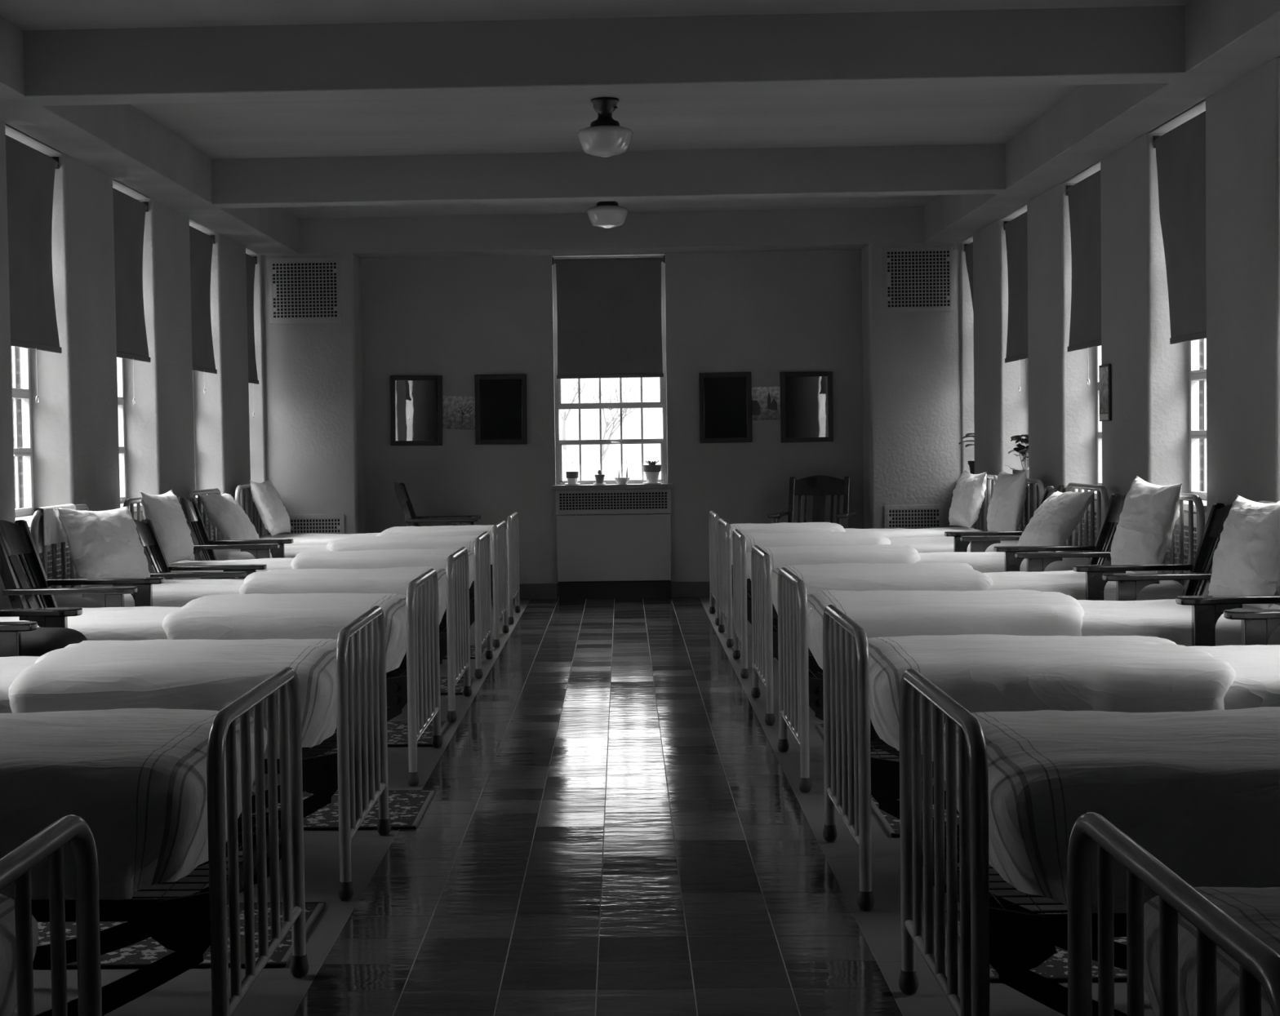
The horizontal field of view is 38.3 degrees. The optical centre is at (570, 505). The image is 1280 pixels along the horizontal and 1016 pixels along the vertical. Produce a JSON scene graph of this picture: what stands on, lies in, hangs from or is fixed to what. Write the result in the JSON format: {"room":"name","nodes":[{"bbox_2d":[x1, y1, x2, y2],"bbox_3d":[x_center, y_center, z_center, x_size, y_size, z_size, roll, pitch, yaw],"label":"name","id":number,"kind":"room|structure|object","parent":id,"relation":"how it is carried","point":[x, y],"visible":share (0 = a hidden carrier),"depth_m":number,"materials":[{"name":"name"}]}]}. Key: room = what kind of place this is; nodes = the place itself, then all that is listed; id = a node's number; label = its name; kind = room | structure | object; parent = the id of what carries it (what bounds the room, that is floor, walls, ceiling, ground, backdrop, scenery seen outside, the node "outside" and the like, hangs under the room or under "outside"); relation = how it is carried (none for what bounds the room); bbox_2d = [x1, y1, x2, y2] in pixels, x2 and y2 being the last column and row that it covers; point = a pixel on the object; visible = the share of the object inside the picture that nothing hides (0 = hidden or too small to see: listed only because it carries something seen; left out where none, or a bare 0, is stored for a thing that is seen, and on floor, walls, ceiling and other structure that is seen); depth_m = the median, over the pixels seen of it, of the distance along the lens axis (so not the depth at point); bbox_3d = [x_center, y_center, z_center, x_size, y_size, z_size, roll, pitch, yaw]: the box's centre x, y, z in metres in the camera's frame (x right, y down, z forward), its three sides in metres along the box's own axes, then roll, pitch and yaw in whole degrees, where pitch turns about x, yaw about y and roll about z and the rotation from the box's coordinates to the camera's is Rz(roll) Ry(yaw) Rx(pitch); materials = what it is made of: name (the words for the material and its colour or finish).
{"room":"dormitory","nodes":[
{"label":"dormitory","id":0,"kind":"room"},
{"bbox_2d":[0,120,267,608],"bbox_3d":[-2.986,-0.462,6.848,0.235,3.527,19.550,-1,2,2],"label":"wall","id":1,"kind":"structure","parent":0,"point":[75,419],"depth_m":11.85,"materials":[{"name":"paint"}]},
{"bbox_2d":[10,346,34,527],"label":"window","id":2,"kind":"structure","parent":1,"relation":"in","point":[24,393],"depth_m":10.16,"materials":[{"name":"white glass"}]},
{"bbox_2d":[5,134,62,404],"bbox_3d":[-2.845,-1.221,9.710,0.057,1.375,0.970,-1,2,2],"label":"roller blind","id":3,"kind":"object","parent":1,"relation":"attached to","point":[30,172],"visible":0.94,"depth_m":9.68,"materials":[{"name":"grey fabric"}]},
{"bbox_2d":[20,528,75,608],"bbox_3d":[-2.764,0.523,9.770,0.013,0.825,0.900,-1,2,2],"label":"radiator cover","id":4,"kind":"object","parent":1,"relation":"attached to","point":[67,549],"visible":0.06,"depth_m":9.90,"materials":[{"name":"grey metal"}]},
{"bbox_2d":[116,357,142,511],"bbox_3d":[-2.863,-0.978,11.651,0.287,2.023,0.950,-1,2,2],"label":"window","id":5,"kind":"structure","parent":1,"relation":"in","point":[121,406],"depth_m":12.10,"materials":[{"name":"white glass"}]},
{"bbox_2d":[112,187,151,405],"bbox_3d":[-2.792,-1.306,11.637,0.057,1.345,0.950,-1,2,2],"label":"roller blind","id":6,"kind":"object","parent":1,"relation":"attached to","point":[129,212],"visible":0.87,"depth_m":11.62,"materials":[{"name":"grey fabric"}]},
{"bbox_2d":[0,14,298,254],"bbox_3d":[-2.742,-1.981,6.787,0.338,0.314,19.550,-1,2,2],"label":"beam","id":7,"kind":"structure","parent":1,"relation":"attached to","point":[121,142],"depth_m":10.69,"materials":[{"name":"paint"}]},
{"bbox_2d":[189,226,217,395],"bbox_3d":[-2.738,-1.434,13.608,0.057,1.230,0.960,-1,2,2],"label":"roller blind","id":8,"kind":"object","parent":1,"relation":"attached to","point":[201,244],"visible":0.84,"depth_m":13.60,"materials":[{"name":"grey fabric"}]},
{"bbox_2d":[245,253,258,417],"bbox_3d":[-2.687,-1.424,15.409,0.057,1.380,0.620,-1,2,2],"label":"roller blind","id":9,"kind":"object","parent":1,"relation":"attached to","point":[251,261],"visible":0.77,"depth_m":15.42,"materials":[{"name":"grey fabric"}]},
{"bbox_2d":[262,253,365,534],"bbox_3d":[-2.322,-0.623,16.008,0.980,3.078,0.460,-1,2,2],"label":"wall","id":10,"kind":"structure","parent":0,"point":[313,393],"depth_m":15.77,"materials":[{"name":"paint"}]},
{"bbox_2d":[268,257,341,324],"bbox_3d":[-2.274,-1.841,15.729,0.615,0.560,0.008,-1,2,2],"label":"air vent","id":11,"kind":"object","parent":10,"relation":"in","point":[302,290],"visible":1,"depth_m":15.73,"materials":[{"name":"metal"}]},
{"bbox_2d":[286,514,344,534],"bbox_3d":[-2.192,0.252,15.802,0.500,0.350,0.008,-1,2,2],"label":"air vent","id":12,"kind":"object","parent":10,"relation":"in","point":[315,523],"visible":0.34,"depth_m":15.80,"materials":[{"name":"metal"}]},
{"bbox_2d":[11,597,1155,1015],"bbox_3d":[0.122,1.216,6.822,6.831,0.121,19.550,-1,2,2],"label":"floor","id":13,"kind":"structure","parent":0,"point":[611,825],"depth_m":5.98,"materials":[{"name":"tile"}]},
{"bbox_2d":[0,607,82,657],"bbox_3d":[-2.315,0.652,7.065,0.724,1.065,0.678,-1,2,2],"label":"wooden armchair","id":14,"kind":"object","parent":13,"relation":"on","point":[10,632],"visible":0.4,"depth_m":7.28,"materials":[{"name":"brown wood"}]},
{"bbox_2d":[21,626,87,656],"bbox_3d":[-2.096,0.609,7.059,0.444,0.275,0.396,-1,2,2],"label":"cushion","id":15,"kind":"object","parent":14,"relation":"on","point":[39,642],"visible":0.29,"depth_m":6.91,"materials":[{"name":"black fabric"}]},
{"bbox_2d":[0,814,102,1015],"bbox_3d":[-1.827,0.793,2.522,2.131,1.092,0.986,-1,2,2],"label":"bed","id":16,"kind":"object","parent":13,"relation":"on","point":[19,931],"visible":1,"depth_m":2.79,"materials":[{"name":"metal"}]},
{"bbox_2d":[0,520,164,608],"bbox_3d":[-2.340,0.595,8.693,0.724,1.065,0.678,-1,2,0],"label":"wooden armchair","id":17,"kind":"object","parent":13,"relation":"on","point":[15,539],"visible":0.45,"depth_m":8.74,"materials":[{"name":"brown wood"}]},
{"bbox_2d":[0,666,309,1015],"bbox_3d":[-1.775,0.726,4.390,2.131,1.092,0.986,-1,2,2],"label":"bed","id":18,"kind":"object","parent":13,"relation":"on","point":[161,794],"visible":0.91,"depth_m":4.01,"materials":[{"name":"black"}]},
{"bbox_2d":[36,902,324,968],"bbox_3d":[-1.430,1.230,5.279,1.350,0.011,0.660,-1,2,2],"label":"rug","id":19,"kind":"object","parent":13,"relation":"on","point":[140,954],"visible":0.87,"depth_m":5.10,"materials":[{"name":"grey fabric"}]},
{"bbox_2d":[0,605,391,900],"bbox_3d":[-1.727,0.663,6.124,2.131,1.092,0.986,-1,2,1],"label":"bed","id":20,"kind":"object","parent":13,"relation":"on","point":[342,681],"visible":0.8,"depth_m":5.72,"materials":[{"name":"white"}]},
{"bbox_2d":[133,519,266,579],"bbox_3d":[-2.114,0.568,10.309,0.724,0.996,0.678,-1,2,2],"label":"wooden armchair","id":21,"kind":"object","parent":13,"relation":"on","point":[148,537],"visible":0.3,"depth_m":10.47,"materials":[{"name":"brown wood"}]},
{"bbox_2d":[0,568,442,786],"bbox_3d":[-1.675,0.596,7.990,2.131,1.092,0.986,-1,2,2],"label":"bed","id":22,"kind":"object","parent":13,"relation":"on","point":[411,620],"visible":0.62,"depth_m":7.59,"materials":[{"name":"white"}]},
{"bbox_2d":[177,497,293,560],"bbox_3d":[-2.234,0.470,12.150,0.724,1.065,0.678,-1,2,0],"label":"wooden armchair","id":23,"kind":"object","parent":13,"relation":"on","point":[259,548],"visible":0.39,"depth_m":12.26,"materials":[{"name":"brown wood"}]},
{"bbox_2d":[31,504,471,722],"bbox_3d":[-1.629,0.536,9.674,2.131,1.092,0.986,-1,2,2],"label":"bed","id":24,"kind":"object","parent":13,"relation":"on","point":[453,581],"visible":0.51,"depth_m":9.31,"materials":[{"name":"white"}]},
{"bbox_2d":[32,503,75,553],"bbox_3d":[-2.680,0.117,9.568,0.091,0.232,0.550,-1,2,2],"label":"towel","id":25,"kind":"object","parent":24,"relation":"hanging from","point":[54,532],"visible":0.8,"depth_m":9.44,"materials":[{"name":"white fabric"}]},
{"bbox_2d":[56,506,150,586],"bbox_3d":[-2.444,0.209,9.664,0.258,0.424,0.571,0,2,26],"label":"pillow","id":26,"kind":"object","parent":24,"relation":"on","point":[107,544],"visible":0.94,"depth_m":9.53,"materials":[{"name":"white fabric"}]},
{"bbox_2d":[122,494,493,678],"bbox_3d":[-1.582,0.475,11.356,2.131,1.092,0.986,-1,2,1],"label":"bed","id":27,"kind":"object","parent":13,"relation":"on","point":[479,561],"visible":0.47,"depth_m":11.01,"materials":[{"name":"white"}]},
{"bbox_2d":[140,488,195,564],"bbox_3d":[-2.477,0.130,11.334,0.230,0.449,0.570,0,2,13],"label":"pillow","id":28,"kind":"object","parent":27,"relation":"on","point":[165,512],"visible":0.92,"depth_m":11.19,"materials":[{"name":"white fabric"}]},
{"bbox_2d":[251,790,435,830],"bbox_3d":[-1.226,1.164,7.033,1.350,0.011,0.700,-1,2,2],"label":"rug","id":29,"kind":"object","parent":13,"relation":"on","point":[406,808],"visible":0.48,"depth_m":6.93,"materials":[{"name":"grey fabric"}]},
{"bbox_2d":[186,488,509,648],"bbox_3d":[-1.538,0.417,12.964,2.131,1.092,0.986,-1,2,2],"label":"bed","id":30,"kind":"object","parent":13,"relation":"on","point":[499,585],"visible":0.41,"depth_m":12.60,"materials":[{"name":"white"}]},
{"bbox_2d":[198,493,259,540],"bbox_3d":[-2.388,0.101,12.952,0.298,0.400,0.551,-1,2,10],"label":"pillow","id":31,"kind":"object","parent":30,"relation":"on","point":[225,513],"visible":0.85,"depth_m":12.77,"materials":[{"name":"white fabric"}]},
{"bbox_2d":[235,484,520,624],"bbox_3d":[-1.494,0.361,14.539,2.131,1.092,0.986,-1,2,2],"label":"bed","id":32,"kind":"object","parent":13,"relation":"on","point":[512,531],"visible":0.37,"depth_m":14.34,"materials":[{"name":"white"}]},
{"bbox_2d":[248,479,290,536],"bbox_3d":[-2.372,0.010,14.531,0.240,0.436,0.566,-1,2,8],"label":"pillow","id":33,"kind":"object","parent":32,"relation":"on","point":[273,514],"visible":1,"depth_m":14.35,"materials":[{"name":"white fabric"}]},
{"bbox_2d":[333,721,448,746],"bbox_3d":[-1.291,1.101,8.844,1.350,0.011,0.700,-1,2,2],"label":"rug","id":34,"kind":"object","parent":13,"relation":"on","point":[397,731],"visible":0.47,"depth_m":8.78,"materials":[{"name":"grey fabric"}]},
{"bbox_2d":[393,482,480,591],"bbox_3d":[-1.136,0.328,15.678,0.724,1.065,0.678,-1,2,0],"label":"wooden armchair","id":35,"kind":"object","parent":13,"relation":"on","point":[411,520],"visible":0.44,"depth_m":15.41,"materials":[{"name":"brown wood"}]},
{"bbox_2d":[767,475,855,528],"bbox_3d":[2.056,0.286,15.521,0.678,1.065,0.724,0,2,16],"label":"wooden armchair","id":36,"kind":"object","parent":13,"relation":"on","point":[820,486],"visible":0.52,"depth_m":15.76,"materials":[{"name":"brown wood"}]},
{"bbox_2d":[708,473,1000,626],"bbox_3d":[2.145,0.320,14.147,2.131,1.092,0.986,-1,2,2],"label":"bed","id":37,"kind":"object","parent":13,"relation":"on","point":[785,527],"visible":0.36,"depth_m":13.92,"materials":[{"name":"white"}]},
{"bbox_2d":[948,470,986,528],"bbox_3d":[3.033,-0.051,14.088,0.222,0.430,0.546,-1,2,-8],"label":"pillow","id":38,"kind":"object","parent":37,"relation":"on","point":[968,496],"visible":1,"depth_m":13.92,"materials":[{"name":"white fabric"}]},
{"bbox_2d":[717,478,1044,647],"bbox_3d":[2.106,0.371,12.723,2.131,1.092,0.986,-1,2,1],"label":"bed","id":39,"kind":"object","parent":13,"relation":"on","point":[945,544],"visible":0.37,"depth_m":12.36,"materials":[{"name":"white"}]},
{"bbox_2d":[986,470,1026,531],"bbox_3d":[2.994,-0.014,12.649,0.207,0.461,0.543,-1,2,-2],"label":"pillow","id":40,"kind":"object","parent":39,"relation":"on","point":[1006,508],"visible":0.94,"depth_m":12.47,"materials":[{"name":"white fabric"}]},
{"bbox_2d":[871,796,959,836],"bbox_3d":[1.802,1.129,6.738,1.350,0.011,0.680,-1,2,2],"label":"rug","id":41,"kind":"object","parent":13,"relation":"on","point":[891,823],"visible":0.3,"depth_m":6.67,"materials":[{"name":"grey fabric"}]},
{"bbox_2d":[732,482,1109,678],"bbox_3d":[2.061,0.429,11.107,2.131,1.092,0.986,-1,2,2],"label":"bed","id":42,"kind":"object","parent":13,"relation":"on","point":[986,562],"visible":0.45,"depth_m":10.73,"materials":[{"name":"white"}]},
{"bbox_2d":[1016,490,1094,552],"bbox_3d":[2.889,0.100,11.034,0.319,0.401,0.574,-1,2,-8],"label":"pillow","id":43,"kind":"object","parent":42,"relation":"on","point":[1055,519],"visible":0.84,"depth_m":10.85,"materials":[{"name":"white fabric"}]},
{"bbox_2d":[751,493,1204,725],"bbox_3d":[2.013,0.492,9.372,2.131,1.092,0.986,-1,2,2],"label":"bed","id":44,"kind":"object","parent":13,"relation":"on","point":[933,576],"visible":0.4,"depth_m":9.00,"materials":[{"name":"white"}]},
{"bbox_2d":[1110,475,1182,573],"bbox_3d":[2.903,0.106,9.313,0.237,0.507,0.590,-1,2,-9],"label":"pillow","id":45,"kind":"object","parent":44,"relation":"on","point":[1148,516],"visible":0.95,"depth_m":9.15,"materials":[{"name":"white fabric"}]},
{"bbox_2d":[944,484,1066,552],"bbox_3d":[2.812,0.406,11.809,0.724,1.065,0.678,-1,2,2],"label":"wooden armchair","id":46,"kind":"object","parent":13,"relation":"on","point":[979,541],"visible":0.18,"depth_m":11.98,"materials":[{"name":"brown wood"}]},
{"bbox_2d":[777,501,1279,792],"bbox_3d":[1.966,0.553,7.678,2.131,1.092,0.986,-1,2,1],"label":"bed","id":47,"kind":"object","parent":13,"relation":"on","point":[1016,612],"visible":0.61,"depth_m":7.28,"materials":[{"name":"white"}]},
{"bbox_2d":[1208,494,1279,609],"bbox_3d":[2.816,0.188,7.616,0.231,0.449,0.560,-1,2,-5],"label":"pillow","id":48,"kind":"object","parent":47,"relation":"on","point":[1246,556],"visible":0.91,"depth_m":7.50,"materials":[{"name":"white fabric"}]},
{"bbox_2d":[945,910,1126,982],"bbox_3d":[1.754,1.191,5.019,1.350,0.011,0.680,-1,2,2],"label":"rug","id":49,"kind":"object","parent":13,"relation":"on","point":[1055,969],"visible":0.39,"depth_m":4.78,"materials":[{"name":"grey fabric"}]},
{"bbox_2d":[822,604,1279,911],"bbox_3d":[1.916,0.618,5.855,2.131,1.092,0.986,-1,2,2],"label":"bed","id":50,"kind":"object","parent":13,"relation":"on","point":[862,676],"visible":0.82,"depth_m":5.47,"materials":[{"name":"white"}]},
{"bbox_2d":[898,668,1279,1015],"bbox_3d":[1.867,0.681,4.107,2.131,1.092,0.986,-1,2,2],"label":"bed","id":51,"kind":"object","parent":13,"relation":"on","point":[1199,792],"visible":0.96,"depth_m":3.75,"materials":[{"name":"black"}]},
{"bbox_2d":[1072,502,1232,600],"bbox_3d":[2.772,0.522,8.570,0.724,1.065,0.678,-1,2,2],"label":"wooden armchair","id":52,"kind":"object","parent":13,"relation":"on","point":[1128,585],"visible":0.27,"depth_m":8.75,"materials":[{"name":"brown wood"}]},
{"bbox_2d":[1066,812,1279,1015],"bbox_3d":[1.819,0.743,2.369,2.131,1.092,0.986,-1,2,2],"label":"bed","id":53,"kind":"object","parent":13,"relation":"on","point":[1192,951],"visible":1,"depth_m":2.54,"materials":[{"name":"black metal"}]},
{"bbox_2d":[1175,595,1279,646],"bbox_3d":[2.693,0.586,6.814,0.724,1.065,0.678,-1,2,2],"label":"wooden armchair","id":54,"kind":"object","parent":13,"relation":"on","point":[1257,626],"visible":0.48,"depth_m":7.06,"materials":[{"name":"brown wood"}]},
{"bbox_3d":[1.899,1.002,10.274,1.350,0.011,0.680,-1,2,2],"label":"rug","id":55,"kind":"object","parent":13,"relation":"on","visible":0},
{"bbox_2d":[993,493,1127,572],"bbox_3d":[2.756,0.466,10.151,0.724,1.065,0.678,-1,2,2],"label":"wooden armchair","id":56,"kind":"object","parent":55,"relation":"on","point":[1036,562],"visible":0.37,"depth_m":10.31,"materials":[{"name":"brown wood"}]},
{"bbox_2d":[0,0,1191,218],"bbox_3d":[0.070,-2.243,6.699,6.831,0.150,19.550,-1,2,2],"label":"ceiling","id":57,"kind":"structure","parent":0,"point":[983,115],"depth_m":10.82,"materials":[{"name":"paint"}]},
{"bbox_2d":[22,5,1185,106],"bbox_3d":[0.133,-2.087,8.540,5.333,0.314,0.240,-1,2,2],"label":"ceiling beam","id":58,"kind":"structure","parent":57,"relation":"attached to","point":[1122,45],"depth_m":8.43,"materials":[{"name":"paint"}]},
{"bbox_2d":[577,97,632,157],"bbox_3d":[0.194,-2.140,10.438,0.316,0.323,0.316,-1,2,2],"label":"ceiling lamp","id":59,"kind":"object","parent":57,"relation":"attached to","point":[604,137],"visible":1,"depth_m":10.36,"materials":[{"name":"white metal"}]},
{"bbox_2d":[586,200,628,228],"bbox_3d":[0.277,-2.267,13.975,0.316,0.323,0.316,-1,2,2],"label":"ceiling lamp","id":60,"kind":"object","parent":57,"relation":"attached to","point":[606,215],"visible":0.72,"depth_m":13.87,"materials":[{"name":"white glass"}]},
{"bbox_2d":[211,143,1006,208],"bbox_3d":[0.241,-2.226,12.426,5.333,0.314,0.220,-1,2,2],"label":"ceiling beam","id":61,"kind":"structure","parent":57,"relation":"attached to","point":[947,169],"depth_m":12.32,"materials":[{"name":"paint"}]},
{"bbox_2d":[360,249,863,600],"bbox_3d":[0.362,-0.650,16.278,6.331,3.133,0.250,-1,2,2],"label":"wall","id":62,"kind":"structure","parent":0,"point":[764,314],"depth_m":16.14,"materials":[{"name":"paint"}]},
{"bbox_2d":[390,375,442,445],"bbox_3d":[-1.357,-0.833,16.172,0.455,0.613,0.029,0,2,2],"label":"wall mirror","id":63,"kind":"object","parent":62,"relation":"attached to","point":[415,401],"visible":1,"depth_m":16.17,"materials":[{"name":"black mirror"}]},
{"bbox_2d":[395,380,437,440],"bbox_3d":[-1.357,-0.833,16.178,0.375,0.533,0.012,0,2,2],"label":"mirror glass","id":64,"kind":"object","parent":63,"relation":"attached to","point":[415,401],"depth_m":16.17,"materials":[{"name":"white"}]},
{"bbox_2d":[442,395,475,430],"bbox_3d":[-0.974,-0.815,16.179,0.324,0.305,0.015,-1,2,1],"label":"picture","id":65,"kind":"object","parent":62,"relation":"attached to","point":[458,412],"visible":1,"depth_m":16.18,"materials":[{"name":"grey paper"}]},
{"bbox_2d":[474,374,527,444],"bbox_3d":[-0.614,-0.843,16.151,0.455,0.613,0.028,0,2,2],"label":"wall mirror","id":66,"kind":"object","parent":62,"relation":"attached to","point":[500,400],"visible":1,"depth_m":16.15,"materials":[{"name":"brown wood"}]},
{"bbox_2d":[491,583,557,599],"bbox_3d":[-0.960,0.768,16.239,1.685,0.142,0.024,-1,2,2],"label":"baseboard","id":67,"kind":"structure","parent":62,"relation":"attached to","point":[527,591],"depth_m":16.21,"materials":[{"name":"black"}]},
{"bbox_2d":[297,207,924,258],"bbox_3d":[0.341,-2.357,16.058,5.333,0.314,0.830,-1,2,2],"label":"ceiling beam","id":68,"kind":"structure","parent":62,"relation":"attached to","point":[837,228],"depth_m":15.65,"materials":[{"name":"paint"}]},
{"bbox_2d":[551,255,672,490],"bbox_3d":[0.350,-1.171,16.197,1.060,2.056,0.225,-1,2,2],"label":"window","id":69,"kind":"structure","parent":62,"relation":"in","point":[560,484],"depth_m":16.27,"materials":[{"name":"grey paint"}]},
{"bbox_2d":[552,255,664,409],"bbox_3d":[0.340,-1.514,16.175,0.986,1.345,0.057,-1,2,2],"label":"roller blind","id":70,"kind":"object","parent":69,"relation":"attached to","point":[609,309],"visible":1,"depth_m":16.16,"materials":[{"name":"grey fabric"}]},
{"bbox_2d":[643,460,661,484],"bbox_3d":[0.715,-0.295,16.191,0.164,0.209,0.164,-1,2,2],"label":"potted plant","id":71,"kind":"object","parent":69,"relation":"on","point":[651,470],"visible":1,"depth_m":16.14,"materials":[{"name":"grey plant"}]},
{"bbox_2d":[555,488,671,599],"bbox_3d":[0.378,0.340,16.167,1.010,0.962,0.040,-1,2,2],"label":"radiator cover","id":72,"kind":"object","parent":62,"relation":"attached to","point":[599,557],"visible":1,"depth_m":16.16,"materials":[{"name":"grey metal"}]},
{"bbox_2d":[555,488,671,515],"bbox_3d":[0.372,-0.033,16.160,1.010,0.217,0.029,-1,2,2],"label":"grille","id":73,"kind":"object","parent":72,"relation":"attached to","point":[636,501],"depth_m":16.15,"materials":[{"name":"grey metal"}]},
{"bbox_2d":[671,581,733,598],"bbox_3d":[1.724,0.730,16.163,1.685,0.142,0.024,-1,2,2],"label":"baseboard","id":74,"kind":"structure","parent":62,"relation":"attached to","point":[697,588],"depth_m":16.17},
{"bbox_2d":[698,372,752,443],"bbox_3d":[1.353,-0.857,16.096,0.455,0.613,0.028,-1,2,2],"label":"picture frame","id":75,"kind":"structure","parent":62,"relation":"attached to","point":[725,397],"depth_m":16.09,"materials":[{"name":"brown wood"}]},
{"bbox_2d":[703,377,746,438],"bbox_3d":[1.353,-0.857,16.102,0.375,0.533,0.012,-1,2,2],"label":"mirror glass","id":76,"kind":"object","parent":75,"relation":"attached to","point":[725,398],"depth_m":16.10,"materials":[{"name":"black mirror"}]},
{"bbox_2d":[751,386,780,420],"bbox_3d":[1.704,-0.893,16.104,0.280,0.290,0.006,-1,2,2],"label":"picture","id":77,"kind":"object","parent":62,"relation":"attached to","point":[766,401],"visible":1,"depth_m":16.10,"materials":[{"name":"grey paper"}]},
{"bbox_2d":[779,371,833,442],"bbox_3d":[2.059,-0.860,16.077,0.455,0.613,0.028,-1,2,2],"label":"wall mirror","id":78,"kind":"object","parent":62,"relation":"attached to","point":[806,397],"visible":1,"depth_m":16.08,"materials":[{"name":"black mirror"}]},
{"bbox_2d":[785,376,828,437],"bbox_3d":[2.059,-0.860,16.083,0.375,0.533,0.012,-1,2,2],"label":"mirror glass","id":79,"kind":"object","parent":78,"relation":"attached to","point":[806,397],"depth_m":16.08,"materials":[{"name":"grey mirror"}]},
{"bbox_2d":[861,242,961,528],"bbox_3d":[3.033,-0.698,15.857,0.968,3.078,0.460,-1,2,2],"label":"wall","id":80,"kind":"structure","parent":0,"point":[912,360],"depth_m":15.63,"materials":[{"name":"paint"}]},
{"bbox_2d":[884,504,943,528],"bbox_3d":[2.920,0.171,15.657,0.500,0.350,0.008,-1,2,2],"label":"air vent","id":81,"kind":"object","parent":80,"relation":"in","point":[906,517],"visible":0.57,"depth_m":15.65,"materials":[{"name":"metal"}]},
{"bbox_2d":[881,245,955,311],"bbox_3d":[2.944,-1.919,15.582,0.620,0.545,0.008,-1,2,2],"label":"air vent","id":82,"kind":"object","parent":80,"relation":"in","point":[914,278],"visible":1,"depth_m":15.58,"materials":[{"name":"metal"}]},
{"bbox_2d":[959,55,1279,604],"bbox_3d":[3.178,-0.548,6.674,0.235,3.527,19.550,-1,2,2],"label":"wall","id":83,"kind":"structure","parent":0,"point":[1147,436],"depth_m":10.15,"materials":[{"name":"paint"}]},
{"bbox_2d":[1004,211,1027,392],"bbox_3d":[3.286,-1.480,13.480,0.057,1.310,0.940,-1,2,2],"label":"roller blind","id":84,"kind":"object","parent":83,"relation":"attached to","point":[1015,229],"visible":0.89,"depth_m":13.50,"materials":[{"name":"grey fabric"}]},
{"bbox_2d":[1066,170,1101,386],"bbox_3d":[3.231,-1.404,11.507,0.057,1.320,0.970,-1,2,2],"label":"roller blind","id":85,"kind":"object","parent":83,"relation":"attached to","point":[1084,197],"visible":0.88,"depth_m":11.51,"materials":[{"name":"grey fabric"}]},
{"bbox_2d":[1075,346,1102,499],"bbox_3d":[3.313,-1.066,11.517,0.287,2.023,0.970,-1,2,2],"label":"window","id":86,"kind":"structure","parent":83,"relation":"in","point":[1099,424],"depth_m":11.97,"materials":[{"name":"glass"}]},
{"bbox_2d":[923,0,1279,243],"bbox_3d":[2.897,-2.060,6.628,0.320,0.314,19.550,-1,2,2],"label":"trim","id":87,"kind":"structure","parent":83,"relation":"attached to","point":[1226,41],"depth_m":9.83,"materials":[{"name":"paint"}]},
{"bbox_2d":[1098,364,1111,421],"bbox_3d":[3.168,-0.668,10.915,0.018,0.335,0.230,-1,2,2],"label":"picture frame","id":88,"kind":"object","parent":83,"relation":"attached to","point":[1104,371],"visible":1,"depth_m":10.87,"materials":[{"name":"wood"}]},
{"bbox_2d":[1098,366,1108,413],"bbox_3d":[3.160,-0.685,10.914,0.002,0.270,0.200,-1,2,2],"label":"print","id":89,"kind":"object","parent":88,"relation":"on","point":[1103,371],"depth_m":10.91},
{"bbox_2d":[1157,511,1196,587],"bbox_3d":[3.149,0.440,9.604,0.013,0.825,0.900,-1,2,2],"label":"radiator cover","id":90,"kind":"object","parent":83,"relation":"attached to","point":[1185,514],"visible":0.1,"depth_m":9.41,"materials":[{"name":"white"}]},
{"bbox_2d":[1153,111,1206,344],"bbox_3d":[3.201,-1.426,9.527,0.079,1.135,1.007,-1,2,2],"label":"roller blind","id":91,"kind":"object","parent":83,"relation":"attached to","point":[1180,152],"visible":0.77,"depth_m":9.56,"materials":[{"name":"grey fabric"}]},
{"bbox_2d":[1183,338,1206,512],"bbox_3d":[3.258,-0.995,9.549,0.287,2.023,0.990,-1,2,2],"label":"window","id":92,"kind":"structure","parent":83,"relation":"in","point":[1196,375],"depth_m":10.01,"materials":[{"name":"glass"}]},
{"bbox_3d":[3.367,-1.137,13.490,0.287,2.023,0.940,-1,2,2],"label":"window","id":93,"kind":"structure","parent":83,"relation":"in","visible":0},
{"bbox_2d":[1004,434,1028,478],"bbox_3d":[3.315,-0.338,13.411,0.227,0.363,0.235,-3,3,-41],"label":"geranium","id":94,"kind":"object","parent":93,"relation":"on","point":[1022,448],"visible":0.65,"depth_m":13.39,"materials":[{"name":"plant"}]},
{"bbox_2d":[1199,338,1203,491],"bbox_3d":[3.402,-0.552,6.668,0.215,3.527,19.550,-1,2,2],"label":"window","id":95,"kind":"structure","parent":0,"point":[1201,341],"depth_m":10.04,"materials":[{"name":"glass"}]},
{"label":"outside","id":96,"kind":"structure","parent":0,"visible":0},
{"bbox_2d":[566,462,661,480],"bbox_3d":[1.976,0.135,70.022,240.000,0.100,260.000,-1,2,2],"label":"ground","id":97,"kind":"structure","parent":96,"point":[588,471],"depth_m":154.17,"materials":[{"name":"white"}]},
{"bbox_2d":[559,378,591,480],"bbox_3d":[-0.953,-3.789,74.328,5.884,7.543,4.254,0,2,31],"label":"bare tree","id":98,"kind":"object","parent":97,"relation":"on","point":[562,435],"visible":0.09,"depth_m":73.45,"materials":[{"name":"grey plant"}]},
{"bbox_2d":[585,377,653,479],"bbox_3d":[2.253,-3.546,83.416,3.269,6.311,5.092,-1,2,2],"label":"bare tree","id":99,"kind":"object","parent":97,"relation":"on","point":[608,416],"visible":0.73,"depth_m":83.03,"materials":[{"name":"grey plant"}]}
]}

